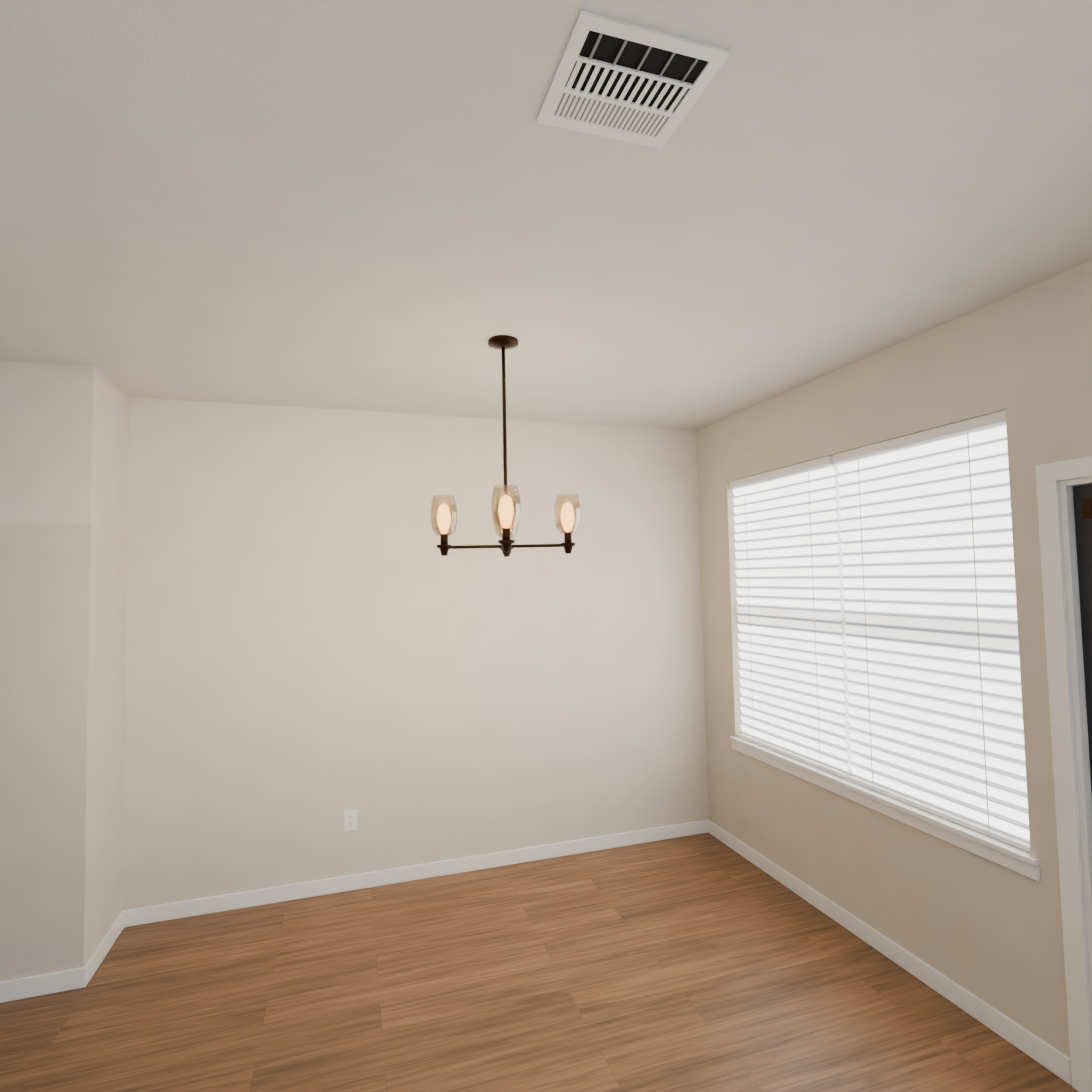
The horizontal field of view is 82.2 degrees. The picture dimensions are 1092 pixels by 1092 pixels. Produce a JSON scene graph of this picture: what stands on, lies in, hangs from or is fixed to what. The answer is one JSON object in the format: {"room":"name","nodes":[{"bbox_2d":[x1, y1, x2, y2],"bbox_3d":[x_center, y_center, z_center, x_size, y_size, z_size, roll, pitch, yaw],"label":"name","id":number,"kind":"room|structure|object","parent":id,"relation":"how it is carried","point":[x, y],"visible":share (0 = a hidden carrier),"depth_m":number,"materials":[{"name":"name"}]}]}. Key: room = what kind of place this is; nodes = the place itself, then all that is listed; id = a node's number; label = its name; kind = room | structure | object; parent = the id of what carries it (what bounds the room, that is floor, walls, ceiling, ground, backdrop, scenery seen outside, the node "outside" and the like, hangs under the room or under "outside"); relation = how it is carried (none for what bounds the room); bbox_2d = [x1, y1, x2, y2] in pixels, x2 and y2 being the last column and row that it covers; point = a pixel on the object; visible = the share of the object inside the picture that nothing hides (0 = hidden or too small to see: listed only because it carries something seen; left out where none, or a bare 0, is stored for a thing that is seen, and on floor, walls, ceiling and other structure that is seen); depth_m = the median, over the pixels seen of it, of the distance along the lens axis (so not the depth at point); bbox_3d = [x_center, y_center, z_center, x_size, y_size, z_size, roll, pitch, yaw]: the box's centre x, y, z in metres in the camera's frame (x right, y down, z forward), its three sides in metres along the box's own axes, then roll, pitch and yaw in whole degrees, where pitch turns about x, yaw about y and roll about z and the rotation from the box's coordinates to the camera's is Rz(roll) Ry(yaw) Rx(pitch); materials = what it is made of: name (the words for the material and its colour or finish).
{"room":"empty dining room","nodes":[
{"label":"empty dining room","id":0,"kind":"room"},
{"bbox_2d":[0,360,128,981],"bbox_3d":[-3.373,0.575,2.676,2.580,2.775,0.500,0,-3,-18],"label":"wall","id":1,"kind":"structure","parent":0,"point":[64,443],"depth_m":2.80,"materials":[{"name":"paint"}]},
{"bbox_2d":[0,959,95,1002],"bbox_3d":[-3.263,1.904,2.369,2.594,0.085,0.018,0,-3,-18],"label":"baseboard","id":2,"kind":"structure","parent":1,"relation":"attached to","point":[76,978],"depth_m":2.71,"materials":[{"name":"white wood"}]},
{"bbox_2d":[87,909,127,969],"bbox_3d":[-2.109,1.913,2.997,0.014,0.085,0.450,0,-3,-18],"label":"baseboard","id":3,"kind":"structure","parent":1,"relation":"attached to","point":[103,948],"depth_m":3.04,"materials":[{"name":"white wood"}]},
{"bbox_2d":[122,397,708,909],"bbox_3d":[-1.870,0.585,3.478,6.170,2.775,0.120,0,-3,-18],"label":"wall","id":4,"kind":"structure","parent":0,"point":[322,633],"depth_m":3.72,"materials":[{"name":"paint"}]},
{"bbox_2d":[344,809,356,831],"bbox_3d":[-1.122,1.575,3.591,0.072,0.115,0.009,0,-3,-18],"label":"electrical outlet","id":5,"kind":"object","parent":4,"relation":"attached to","point":[350,820],"visible":1,"depth_m":3.58,"materials":[{"name":"white plastic"}]},
{"bbox_2d":[122,819,707,926],"bbox_3d":[-0.536,1.919,3.753,3.470,0.085,0.018,0,-3,-18],"label":"baseboard","id":6,"kind":"structure","parent":4,"relation":"attached to","point":[219,903],"depth_m":3.65,"materials":[{"name":"white wood"}]},
{"bbox_2d":[0,832,1077,1091],"bbox_3d":[-0.160,1.733,-1.702,7.050,0.100,11.650,0,-3,-18],"label":"floor","id":7,"kind":"structure","parent":0,"point":[704,962],"depth_m":2.62,"materials":[{"name":"brown wood"}]},
{"bbox_2d":[0,0,1091,430],"bbox_3d":[-0.217,-1.137,-1.559,7.050,0.100,11.650,0,-3,-18],"label":"ceiling","id":8,"kind":"structure","parent":0,"point":[400,206],"depth_m":1.68,"materials":[{"name":"paint"}]},
{"bbox_2d":[430,335,580,556],"bbox_3d":[-0.174,-0.418,2.653,0.483,0.920,0.483,-4,-4,41],"label":"chandelier","id":9,"kind":"object","parent":8,"relation":"hanging from","point":[505,508],"visible":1,"depth_m":2.62,"materials":[{"name":"brown metal"}]},
{"bbox_2d":[536,10,729,148],"bbox_3d":[0.168,-0.949,1.301,0.310,0.008,0.280,0,-3,-18],"label":"ceiling vent","id":10,"kind":"object","parent":8,"relation":"in","point":[620,80],"visible":1,"depth_m":1.25,"materials":[{"name":"white metal"}]},
{"bbox_2d":[696,260,1091,1057],"bbox_3d":[2.734,0.290,-0.641,0.120,2.775,10.770,0,-3,-18],"label":"wall","id":11,"kind":"structure","parent":0,"point":[986,930],"depth_m":2.62,"materials":[{"name":"beige paint"}]},
{"bbox_2d":[730,410,1029,851],"bbox_3d":[1.510,0.350,3.181,0.066,1.634,1.802,0,-3,-18],"label":"window blinds","id":12,"kind":"object","parent":11,"relation":"attached to","point":[931,630],"visible":0.83,"depth_m":2.86,"materials":[{"name":"white plastic"}]},
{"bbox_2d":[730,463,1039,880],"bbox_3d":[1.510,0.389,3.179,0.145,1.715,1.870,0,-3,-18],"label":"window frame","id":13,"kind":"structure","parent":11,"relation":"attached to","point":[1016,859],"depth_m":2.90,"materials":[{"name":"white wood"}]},
{"bbox_2d":[708,819,1071,1084],"bbox_3d":[1.454,1.853,3.194,0.014,0.085,2.230,0,-3,-18],"label":"baseboard","id":14,"kind":"structure","parent":11,"relation":"attached to","point":[1034,1047],"depth_m":2.70,"materials":[{"name":"white wood"}]},
{"bbox_2d":[1035,456,1091,1091],"bbox_3d":[1.971,0.749,1.739,0.140,2.125,0.960,0,-3,-18],"label":"door frame","id":15,"kind":"structure","parent":11,"relation":"attached to","point":[1073,493],"depth_m":2.13,"materials":[{"name":"white wood"}]}
]}

